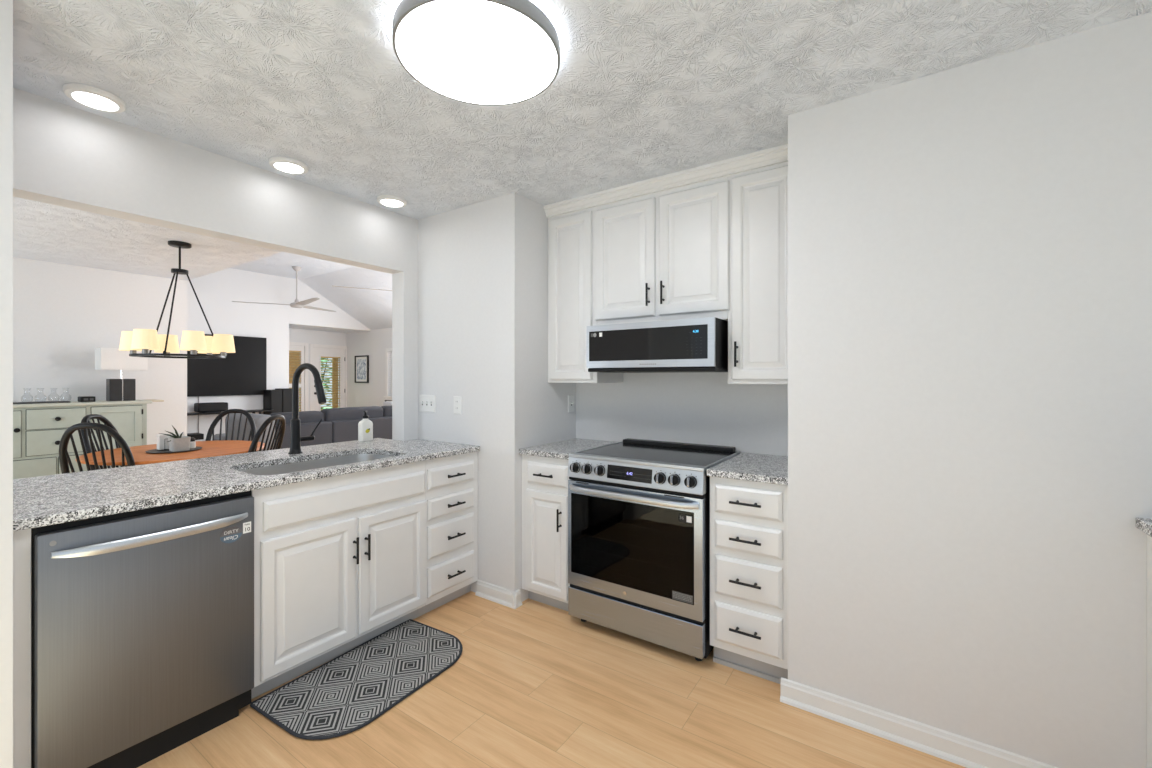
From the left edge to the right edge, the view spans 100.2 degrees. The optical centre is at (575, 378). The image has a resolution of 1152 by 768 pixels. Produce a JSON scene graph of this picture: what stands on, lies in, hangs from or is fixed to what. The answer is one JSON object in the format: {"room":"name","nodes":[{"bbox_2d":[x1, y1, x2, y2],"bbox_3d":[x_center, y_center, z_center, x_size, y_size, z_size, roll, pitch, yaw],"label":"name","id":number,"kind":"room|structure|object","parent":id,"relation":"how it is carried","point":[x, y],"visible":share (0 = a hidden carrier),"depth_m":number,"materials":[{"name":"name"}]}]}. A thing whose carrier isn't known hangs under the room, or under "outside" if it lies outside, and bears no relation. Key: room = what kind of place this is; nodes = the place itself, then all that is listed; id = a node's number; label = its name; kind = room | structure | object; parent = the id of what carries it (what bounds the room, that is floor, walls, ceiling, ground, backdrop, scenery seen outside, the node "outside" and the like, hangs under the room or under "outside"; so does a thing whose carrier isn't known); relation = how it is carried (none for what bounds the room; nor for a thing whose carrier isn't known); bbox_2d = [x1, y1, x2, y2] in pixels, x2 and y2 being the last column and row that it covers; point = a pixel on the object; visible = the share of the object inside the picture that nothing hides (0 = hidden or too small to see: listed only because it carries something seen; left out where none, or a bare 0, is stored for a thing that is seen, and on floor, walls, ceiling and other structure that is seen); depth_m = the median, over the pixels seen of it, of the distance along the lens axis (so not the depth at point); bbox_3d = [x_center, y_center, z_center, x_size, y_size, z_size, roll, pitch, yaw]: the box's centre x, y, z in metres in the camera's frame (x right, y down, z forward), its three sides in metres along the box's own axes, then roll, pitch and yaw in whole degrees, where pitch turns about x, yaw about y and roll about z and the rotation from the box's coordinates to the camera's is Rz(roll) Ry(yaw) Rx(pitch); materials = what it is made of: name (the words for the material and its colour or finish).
{"room":"kitchen","nodes":[
{"label":"kitchen","id":0,"kind":"room"},
{"bbox_2d":[0,0,12,767],"bbox_3d":[-2.302,0.124,1.104,0.850,2.440,1.226,0,0,34],"label":"wall","id":1,"kind":"structure","parent":0,"point":[6,6],"depth_m":1.36,"materials":[{"name":"paint"}]},
{"bbox_2d":[13,257,186,444],"bbox_3d":[-5.283,0.124,4.201,0.140,2.440,3.030,0,0,34],"label":"wall","id":2,"kind":"structure","parent":0,"point":[62,313],"depth_m":4.76,"materials":[{"name":"paint"}]},
{"bbox_2d":[13,87,403,273],"bbox_3d":[-1.723,-0.906,2.514,0.126,0.380,1.830,0,0,34],"label":"wall","id":3,"kind":"structure","parent":0,"point":[64,155],"depth_m":2.24,"materials":[{"name":"paint"}]},
{"bbox_2d":[187,268,370,438],"bbox_3d":[-5.964,-0.326,9.150,0.140,3.340,4.460,0,0,34],"label":"wall","id":4,"kind":"structure","parent":0,"point":[216,291],"depth_m":8.96,"materials":[{"name":"paint"}]},
{"bbox_2d":[187,334,266,396],"bbox_3d":[-6.398,-0.224,8.311,0.080,1.070,1.903,0,0,34],"label":"television","id":5,"kind":"object","parent":4,"relation":"attached to","point":[244,371],"visible":0.56,"depth_m":8.64,"materials":[{"name":"black plastic"}]},
{"bbox_2d":[204,252,391,329],"bbox_3d":[-3.374,-1.586,7.499,8.400,1.140,4.569,0,0,34],"label":"vault","id":6,"kind":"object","parent":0,"point":[371,308],"visible":0.09,"depth_m":9.17,"materials":[{"name":"white paint"}]},
{"bbox_2d":[232,266,335,311],"bbox_3d":[-4.784,-1.613,8.514,1.602,0.723,1.711,0,0,34],"label":"ceiling fan","id":7,"kind":"object","parent":6,"relation":"hanging from","point":[296,304],"visible":1,"depth_m":8.49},
{"bbox_2d":[332,286,391,290],"bbox_3d":[-2.239,-1.593,6.942,1.613,0.763,1.773,0,0,34],"label":"ceiling fan","id":8,"kind":"object","parent":6,"relation":"hanging from","point":[332,286],"visible":0.09,"depth_m":6.78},
{"bbox_2d":[289,324,363,332],"bbox_3d":[-5.679,-1.116,10.552,0.959,0.080,1.900,0,0,34],"label":"ceiling","id":9,"kind":"structure","parent":0,"point":[301,327],"depth_m":10.64,"materials":[{"name":"white paint"}]},
{"bbox_2d":[346,328,391,406],"bbox_3d":[-2.143,0.094,9.316,8.200,2.500,0.120,0,0,34],"label":"wall","id":10,"kind":"structure","parent":0,"point":[373,343],"depth_m":10.96,"materials":[{"name":"paint"}]},
{"bbox_2d":[289,329,345,410],"bbox_3d":[-5.993,0.094,10.873,0.120,2.500,1.920,0,0,34],"label":"doors","id":11,"kind":"structure","parent":10,"relation":"in","point":[295,335],"depth_m":10.81,"materials":[{"name":"paint"}]},
{"bbox_2d":[289,342,307,411],"bbox_3d":[-6.251,0.279,10.444,0.103,2.130,0.820,0,0,34],"label":"door","id":12,"kind":"structure","parent":11,"relation":"attached to","point":[296,353],"depth_m":10.65,"materials":[{"name":"paint"}]},
{"bbox_2d":[310,344,346,410],"bbox_3d":[-5.732,0.289,11.178,0.127,2.110,0.900,0,0,31],"label":"door","id":13,"kind":"structure","parent":11,"relation":"attached to","point":[322,351],"depth_m":11.26,"materials":[{"name":"paint"}]},
{"bbox_2d":[355,355,368,382],"bbox_3d":[-4.952,-0.206,11.125,0.520,0.630,0.034,0,0,34],"label":"framed picture","id":14,"kind":"object","parent":10,"relation":"attached to","point":[361,362],"visible":1,"depth_m":11.10,"materials":[{"name":"white paper"}]},
{"bbox_2d":[357,359,365,378],"bbox_3d":[-4.953,-0.206,11.124,0.380,0.470,0.002,0,0,34],"label":"print","id":15,"kind":"object","parent":14,"relation":"attached to","point":[361,363],"depth_m":11.13},
{"bbox_2d":[384,348,391,399],"bbox_3d":[-3.634,-0.081,10.290,1.340,1.150,0.160,0,0,34],"label":"window","id":16,"kind":"structure","parent":10,"relation":"in","point":[387,349],"depth_m":10.58,"materials":[{"name":"paint"}]},
{"bbox_2d":[392,215,417,440],"bbox_3d":[-1.178,0.124,3.320,0.126,2.440,0.115,0,0,34],"label":"wall","id":17,"kind":"structure","parent":0,"point":[404,284],"depth_m":3.28,"materials":[{"name":"paint"}]},
{"bbox_2d":[418,192,575,601],"bbox_3d":[-0.510,0.124,3.405,0.884,2.440,0.775,0,0,34],"label":"wall","id":18,"kind":"structure","parent":0,"point":[483,266],"depth_m":2.99,"materials":[{"name":"paint"}]},
{"bbox_2d":[420,395,435,411],"bbox_3d":[-1.014,0.172,3.268,0.162,0.116,0.017,0,0,34],"label":"switch plate","id":19,"kind":"object","parent":18,"relation":"attached to","point":[427,402],"visible":1,"depth_m":3.26,"materials":[{"name":"plastic"}]},
{"bbox_2d":[454,396,460,413],"bbox_3d":[-0.766,0.174,3.105,0.070,0.116,0.008,0,0,34],"label":"outlet plate","id":20,"kind":"object","parent":18,"relation":"attached to","point":[457,399],"visible":1,"depth_m":3.10,"materials":[{"name":"plastic"}]},
{"bbox_2d":[475,580,517,608],"bbox_3d":[-0.482,1.300,2.902,0.326,0.088,0.026,0,0,34],"label":"baseboard","id":21,"kind":"structure","parent":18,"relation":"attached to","point":[489,591],"depth_m":2.90,"materials":[{"name":"paint"}]},
{"bbox_2d":[512,589,521,608],"bbox_3d":[-0.347,1.300,2.834,0.026,0.088,0.066,0,0,34],"label":"baseboard","id":22,"kind":"structure","parent":18,"relation":"attached to","point":[518,590],"depth_m":2.83,"materials":[{"name":"paint"}]},
{"bbox_2d":[568,395,573,411],"bbox_3d":[-0.029,0.176,3.311,0.017,0.116,0.070,0,0,34],"label":"switch plate","id":23,"kind":"object","parent":18,"relation":"attached to","point":[570,397],"visible":1,"depth_m":3.30,"materials":[{"name":"plastic"}]},
{"bbox_2d":[137,591,965,767],"bbox_3d":[-2.499,1.394,5.136,12.700,0.100,7.700,0,0,34],"label":"floor","id":24,"kind":"structure","parent":0,"point":[534,684],"depth_m":1.89,"materials":[{"name":"brown wood"}]},
{"bbox_2d":[13,529,30,767],"bbox_3d":[-1.907,0.898,1.607,0.580,0.892,0.045,0,0,34],"label":"filler panel","id":25,"kind":"object","parent":24,"relation":"on","point":[21,538],"visible":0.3,"depth_m":1.45,"materials":[{"name":"paint"}]},
{"bbox_2d":[13,399,163,478],"bbox_3d":[-4.742,0.783,4.421,0.499,1.122,1.400,0,0,34],"label":"sideboard","id":26,"kind":"object","parent":24,"relation":"on","point":[38,429],"visible":0.55,"depth_m":4.25,"materials":[{"name":"green paint"}]},
{"bbox_2d":[13,401,69,403],"bbox_3d":[-4.768,0.216,4.284,0.200,0.012,0.345,0,0,34],"label":"serving tray","id":27,"kind":"object","parent":26,"relation":"on","point":[36,402],"visible":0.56,"depth_m":4.24,"materials":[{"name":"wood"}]},
{"bbox_2d":[78,396,95,401],"bbox_3d":[-4.594,0.197,4.520,0.122,0.050,0.100,0,0,34],"label":"box","id":28,"kind":"object","parent":26,"relation":"on","point":[80,398],"visible":0.99,"depth_m":4.49,"materials":[{"name":"plastic"}]},
{"bbox_2d":[95,348,147,400],"bbox_3d":[-4.471,-0.033,4.739,0.220,0.510,0.340,0,0,34],"label":"table lamp","id":29,"kind":"object","parent":26,"relation":"on","point":[120,389],"visible":0.94,"depth_m":4.67,"materials":[{"name":"white fabric"}]},
{"bbox_2d":[59,423,134,473],"bbox_3d":[-3.381,0.824,3.536,0.436,1.047,0.602,0,0,-15],"label":"chair","id":30,"kind":"object","parent":24,"relation":"on","point":[64,458],"visible":0.32,"depth_m":3.30,"materials":[{"name":"black paint"}]},
{"bbox_2d":[80,414,127,469],"bbox_3d":[-3.780,0.824,4.098,0.602,1.047,0.436,0,0,-13],"label":"chair","id":31,"kind":"object","parent":24,"relation":"on","point":[84,432],"visible":0.21,"depth_m":4.00,"materials":[{"name":"black paint"}]},
{"bbox_2d":[31,491,253,767],"bbox_3d":[-1.682,0.901,1.845,0.646,0.886,0.596,0,0,34],"label":"dishwasher","id":32,"kind":"object","parent":24,"relation":"on","point":[142,621],"visible":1,"depth_m":1.64,"materials":[{"name":"silver metal"}]},
{"bbox_2d":[220,526,241,542],"bbox_3d":[-1.336,0.607,1.866,0.002,0.062,0.074,0,0,34],"label":"magnet","id":33,"kind":"object","parent":32,"relation":"attached to","point":[231,534],"visible":1,"depth_m":1.86,"materials":[{"name":"white"}]},
{"bbox_2d":[75,440,264,464],"bbox_3d":[-3.298,0.965,4.010,1.210,0.742,1.210,0,0,34],"label":"dining table","id":34,"kind":"object","parent":24,"relation":"on","point":[220,447],"visible":0.34,"depth_m":3.80,"materials":[{"name":"orange wood"}]},
{"bbox_2d":[145,446,201,453],"bbox_3d":[-3.285,0.589,3.941,0.360,0.010,0.360,0,0,34],"label":"round tray","id":35,"kind":"object","parent":34,"relation":"on","point":[153,451],"visible":0.66,"depth_m":3.86,"materials":[{"name":"wood"}]},
{"bbox_2d":[155,433,184,450],"bbox_3d":[-3.357,0.525,3.990,0.085,0.125,0.180,0,0,34],"label":"napkin holder","id":36,"kind":"object","parent":35,"relation":"on","point":[162,440],"visible":0.49,"depth_m":3.92,"materials":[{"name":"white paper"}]},
{"bbox_2d":[159,426,190,451],"bbox_3d":[-3.250,0.482,3.894,0.124,0.210,0.192,0,0,34],"label":"succulent planter","id":37,"kind":"object","parent":35,"relation":"on","point":[176,443],"visible":0.99,"depth_m":3.88,"materials":[{"name":"ceramic"}]},
{"bbox_2d":[190,438,195,447],"bbox_3d":[-3.231,0.544,4.056,0.044,0.087,0.044,0,0,34],"label":"pepper mill","id":38,"kind":"object","parent":35,"relation":"on","point":[192,441],"visible":0.82,"depth_m":4.04,"materials":[{"name":"white ceramic"}]},
{"bbox_2d":[205,409,255,440],"bbox_3d":[-3.269,0.824,4.453,0.436,1.047,0.602,0,0,-15],"label":"chair","id":39,"kind":"object","parent":24,"relation":"on","point":[210,434],"visible":0.16,"depth_m":4.67,"materials":[{"name":"black paint"}]},
{"bbox_2d":[187,409,273,415],"bbox_3d":[-6.245,0.963,8.209,0.350,0.762,1.885,0,0,34],"label":"console table","id":40,"kind":"object","parent":24,"relation":"on","point":[260,411],"visible":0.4,"depth_m":8.19,"materials":[{"name":"black wood"}]},
{"bbox_2d":[187,433,203,439],"bbox_3d":[-6.394,1.044,7.962,0.280,0.240,0.310,0,0,34],"label":"media box","id":41,"kind":"object","parent":40,"relation":"on","point":[198,436],"visible":0.24,"depth_m":7.95,"materials":[{"name":"black plastic"}]},
{"bbox_2d":[194,402,227,412],"bbox_3d":[-6.229,0.500,8.225,0.220,0.163,0.430,0,0,34],"label":"speaker","id":42,"kind":"object","parent":40,"relation":"on","point":[211,407],"visible":0.93,"depth_m":8.13},
{"bbox_2d":[248,414,285,452],"bbox_3d":[-2.760,0.824,3.984,0.602,1.047,0.436,0,0,-2],"label":"chair","id":43,"kind":"object","parent":24,"relation":"on","point":[262,430],"visible":0.25,"depth_m":3.96,"materials":[{"name":"black paint"}]},
{"bbox_2d":[263,390,281,414],"bbox_3d":[-5.706,0.782,9.060,0.308,1.125,0.200,0,0,34],"label":"floor speaker","id":44,"kind":"object","parent":24,"relation":"on","point":[272,399],"visible":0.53,"depth_m":8.97,"materials":[{"name":"black plastic"}]},
{"bbox_2d":[271,391,281,412],"bbox_3d":[-5.582,0.449,8.976,0.008,0.430,0.176,0,0,34],"label":"grille","id":45,"kind":"object","parent":44,"relation":"attached to","point":[276,396],"depth_m":8.97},
{"bbox_2d":[275,388,291,411],"bbox_3d":[-5.610,0.772,9.273,0.308,1.145,0.220,0,0,34],"label":"floor speaker","id":46,"kind":"object","parent":24,"relation":"on","point":[286,392],"visible":0.32,"depth_m":9.17,"materials":[{"name":"black plastic"}]},
{"bbox_2d":[283,389,291,411],"bbox_3d":[-5.486,0.439,9.189,0.008,0.450,0.196,0,0,34],"label":"grille","id":47,"kind":"object","parent":46,"relation":"attached to","point":[287,393],"depth_m":9.17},
{"bbox_2d":[225,405,391,451],"bbox_3d":[-3.426,0.889,7.431,1.030,0.910,3.100,0,0,34],"label":"sofa","id":48,"kind":"object","parent":24,"relation":"on","point":[336,425],"visible":0.39,"depth_m":6.63,"materials":[{"name":"grey fabric"}]},
{"bbox_2d":[269,411,323,424],"bbox_3d":[-3.783,0.660,6.501,0.291,0.408,0.680,0,0,34],"label":"cushion","id":49,"kind":"object","parent":48,"relation":"on","point":[305,416],"depth_m":6.49,"materials":[{"name":"grey fabric"}]},
{"bbox_2d":[320,406,382,420],"bbox_3d":[-3.331,0.649,7.167,0.293,0.430,0.910,0,0,34],"label":"cushion","id":50,"kind":"object","parent":48,"relation":"on","point":[347,413],"depth_m":7.00,"materials":[{"name":"grey fabric"}]},
{"bbox_2d":[381,405,391,416],"bbox_3d":[-2.781,0.652,7.979,0.293,0.424,1.010,0,0,34],"label":"cushion","id":51,"kind":"object","parent":48,"relation":"on","point":[387,410],"depth_m":7.53,"materials":[{"name":"grey fabric"}]},
{"bbox_2d":[251,461,425,698],"bbox_3d":[-1.294,0.898,2.463,0.635,0.892,0.858,0,0,34],"label":"base cabinet","id":52,"kind":"object","parent":24,"relation":"on","point":[340,560],"visible":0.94,"depth_m":2.22,"materials":[{"name":"paint"}]},
{"bbox_2d":[13,438,479,530],"bbox_3d":[-1.495,0.436,2.451,0.895,0.032,1.905,0,0,34],"label":"countertop","id":53,"kind":"structure","parent":52,"relation":"on","point":[39,501],"depth_m":2.02,"materials":[{"name":"stone"}]},
{"bbox_2d":[288,363,326,453],"bbox_3d":[-1.482,0.169,2.651,0.174,0.503,0.283,0,0,-32],"label":"kitchen faucet","id":54,"kind":"object","parent":53,"relation":"on","point":[296,439],"visible":1,"depth_m":2.68,"materials":[{"name":"black metal"}]},
{"bbox_2d":[239,454,392,474],"bbox_3d":[-1.298,0.556,2.486,0.481,0.208,0.798,0,0,34],"label":"sink","id":55,"kind":"object","parent":53,"relation":"in","point":[334,461],"visible":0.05,"depth_m":2.65,"materials":[{"name":"silver metal"}]},
{"bbox_2d":[358,410,372,440],"bbox_3d":[-1.410,0.319,3.233,0.062,0.203,0.086,0,0,34],"label":"soap bottle","id":56,"kind":"object","parent":53,"relation":"on","point":[365,426],"visible":1,"depth_m":3.21,"materials":[{"name":"white plastic"}]},
{"bbox_2d":[250,619,462,739],"bbox_3d":[-0.911,1.338,2.189,0.519,0.011,0.817,0,0,31],"label":"kitchen rug","id":57,"kind":"object","parent":24,"relation":"on","point":[341,696],"visible":1,"depth_m":2.10,"materials":[{"name":"grey fabric"}]},
{"bbox_2d":[383,400,391,405],"bbox_3d":[-4.032,0.894,9.576,0.614,0.899,0.664,0,0,34],"label":"accent chair","id":58,"kind":"object","parent":24,"relation":"on","point":[385,403],"visible":0.17,"depth_m":9.72,"materials":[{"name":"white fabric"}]},
{"bbox_2d":[418,451,477,616],"bbox_3d":[-0.941,0.898,2.984,0.635,0.892,0.399,0,0,34],"label":"base cabinet","id":59,"kind":"object","parent":24,"relation":"on","point":[451,482],"visible":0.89,"depth_m":2.81,"materials":[{"name":"paint"}]},
{"bbox_2d":[522,455,569,610],"bbox_3d":[-0.024,0.898,2.998,0.373,0.892,0.635,0,0,34],"label":"base cabinet","id":60,"kind":"object","parent":24,"relation":"on","point":[544,479],"visible":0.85,"depth_m":2.77,"materials":[{"name":"paint"}]},
{"bbox_2d":[519,438,616,459],"bbox_3d":[-0.015,0.436,3.010,0.376,0.032,0.611,0,0,34],"label":"countertop","id":61,"kind":"structure","parent":60,"relation":"on","point":[561,449],"depth_m":2.92,"materials":[{"name":"stone"}]},
{"bbox_2d":[567,438,739,660],"bbox_3d":[0.431,0.868,2.655,0.760,0.953,0.680,0,0,34],"label":"stove","id":62,"kind":"object","parent":24,"relation":"on","point":[639,509],"visible":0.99,"depth_m":2.40,"materials":[{"name":"silver metal"}]},
{"bbox_2d":[568,442,739,471],"bbox_3d":[0.441,0.422,2.671,0.760,0.020,0.606,0,0,34],"label":"cooktop","id":63,"kind":"object","parent":62,"relation":"in","point":[642,456],"depth_m":2.58,"materials":[{"name":"black glass"}]},
{"bbox_2d":[673,592,691,601],"bbox_3d":[0.499,1.026,2.260,0.092,0.026,0.001,0,0,34],"label":"print","id":64,"kind":"object","parent":62,"relation":"attached to","point":[677,596],"depth_m":2.26,"materials":[{"name":"grey"}]},
{"bbox_2d":[710,476,787,683],"bbox_3d":[0.913,0.898,2.363,0.346,0.892,0.635,0,0,34],"label":"base cabinet","id":65,"kind":"object","parent":24,"relation":"on","point":[749,519],"visible":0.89,"depth_m":2.13,"materials":[{"name":"paint"}]},
{"bbox_2d":[707,452,787,484],"bbox_3d":[0.919,0.436,2.377,0.353,0.032,0.611,0,0,34],"label":"countertop","id":66,"kind":"structure","parent":65,"relation":"on","point":[765,468],"depth_m":2.24,"materials":[{"name":"stone"}]},
{"bbox_2d":[1147,535,1151,767],"bbox_3d":[1.712,0.898,0.958,0.655,0.892,0.807,0,0,34],"label":"base cabinet","id":67,"kind":"object","parent":24,"relation":"on","point":[1149,539],"visible":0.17,"depth_m":1.43,"materials":[{"name":"paint"}]},
{"bbox_2d":[1136,517,1151,536],"bbox_3d":[1.724,0.436,0.938,0.634,0.032,0.827,0,0,34],"label":"countertop","id":68,"kind":"structure","parent":67,"relation":"on","point":[1143,524],"depth_m":1.41,"materials":[{"name":"stone"}]},
{"bbox_3d":[-5.030,1.114,6.821,0.820,0.460,0.750,0,0,34],"label":"ottoman","id":69,"kind":"object","parent":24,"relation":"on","visible":0},
{"bbox_2d":[214,433,224,440],"bbox_3d":[-4.836,0.831,6.768,0.400,0.097,0.340,0,0,34],"label":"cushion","id":70,"kind":"object","parent":69,"relation":"on","point":[216,436],"visible":0.2,"depth_m":6.65,"materials":[{"name":"grey fabric"}]},
{"bbox_2d":[13,0,1151,280],"bbox_3d":[-1.688,-1.156,2.322,8.200,0.120,3.950,0,0,34],"label":"ceiling","id":71,"kind":"structure","parent":0,"point":[641,90],"depth_m":1.80,"materials":[{"name":"white paint"}]},
{"bbox_2d":[63,83,126,112],"bbox_3d":[-1.870,-1.085,1.875,0.176,0.020,0.176,0,0,34],"label":"recessed light","id":72,"kind":"object","parent":71,"relation":"in","point":[92,97],"visible":1,"depth_m":1.86,"materials":[{"name":"paint"}]},
{"bbox_2d":[119,241,234,358],"bbox_3d":[-3.213,-0.632,3.904,0.746,0.925,0.668,0,0,34],"label":"chandelier","id":73,"kind":"object","parent":71,"relation":"hanging from","point":[144,340],"visible":1,"depth_m":3.81,"materials":[{"name":"black metal"}]},
{"bbox_2d":[269,156,308,174],"bbox_3d":[-1.470,-1.085,2.466,0.176,0.020,0.176,0,0,34],"label":"recessed light","id":74,"kind":"object","parent":71,"relation":"in","point":[283,164],"visible":1,"depth_m":2.44,"materials":[{"name":"paint"}]},
{"bbox_2d":[377,195,406,207],"bbox_3d":[-1.133,-1.085,2.963,0.176,0.020,0.176,0,0,34],"label":"recessed light","id":75,"kind":"object","parent":71,"relation":"in","point":[392,201],"visible":1,"depth_m":2.94,"materials":[{"name":"paint"}]},
{"bbox_2d":[392,0,559,105],"bbox_3d":[-0.316,-1.064,1.567,0.528,0.062,0.528,0,0,34],"label":"ceiling lamp","id":76,"kind":"object","parent":71,"relation":"attached to","point":[478,52],"visible":1,"depth_m":1.51,"materials":[{"name":"white plastic"}]},
{"bbox_2d":[576,372,787,455],"bbox_3d":[0.656,0.124,3.004,1.495,2.440,0.130,0,0,34],"label":"wall","id":77,"kind":"structure","parent":0,"point":[682,407],"depth_m":2.91,"materials":[{"name":"paint"}]},
{"bbox_2d":[548,207,622,382],"bbox_3d":[0.059,-0.511,3.120,0.372,1.080,0.344,0,0,34],"label":"upper cabinet","id":78,"kind":"object","parent":77,"relation":"attached to","point":[571,236],"visible":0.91,"depth_m":2.98,"materials":[{"name":"paint"}]},
{"bbox_2d":[595,176,728,324],"bbox_3d":[0.526,-0.676,2.782,0.795,0.750,0.380,0,0,34],"label":"upper cabinet","id":79,"kind":"object","parent":77,"relation":"attached to","point":[662,255],"visible":0.94,"depth_m":2.63,"materials":[{"name":"paint"}]},
{"bbox_2d":[587,317,727,372],"bbox_3d":[0.497,-0.167,2.739,0.744,0.266,0.458,0,0,34],"label":"microwave","id":80,"kind":"object","parent":79,"relation":"attached to","point":[694,344],"visible":0.94,"depth_m":2.51,"materials":[{"name":"black plastic"}]},
{"bbox_2d":[544,144,787,217],"bbox_3d":[0.426,-1.063,2.665,1.493,0.065,0.050,0,0,34],"label":"trim","id":81,"kind":"structure","parent":79,"relation":"attached to","point":[779,154],"depth_m":2.58,"materials":[{"name":"paint"}]},
{"bbox_2d":[728,162,787,383],"bbox_3d":[0.989,-0.511,2.468,0.338,1.080,0.380,0,0,34],"label":"upper cabinet","id":82,"kind":"object","parent":77,"relation":"attached to","point":[758,198],"visible":0.82,"depth_m":2.35,"materials":[{"name":"paint"}]},
{"bbox_2d":[788,12,1151,767],"bbox_3d":[1.807,0.124,1.843,1.715,2.440,0.762,0,0,34],"label":"wall","id":83,"kind":"structure","parent":0,"point":[970,245],"depth_m":1.66,"materials":[{"name":"paint"}]},
{"bbox_2d":[780,677,1057,767],"bbox_3d":[1.277,1.300,1.726,1.021,0.088,0.026,0,0,34],"label":"baseboard","id":84,"kind":"structure","parent":83,"relation":"attached to","point":[951,747],"depth_m":1.77,"materials":[{"name":"paint"}]},
{"label":"outside","id":85,"kind":"structure","parent":0,"visible":0},
{"bbox_3d":[-11.226,1.579,14.854,12.750,0.230,24.000,0,0,34],"label":"ground","id":86,"kind":"structure","parent":85,"visible":0},
{"bbox_2d":[321,358,338,408],"bbox_3d":[-7.545,0.103,14.052,2.761,2.737,2.312,0,0,-40],"label":"shrub","id":87,"kind":"object","parent":86,"relation":"on","point":[322,377],"visible":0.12,"depth_m":14.16,"materials":[{"name":"green plant"}]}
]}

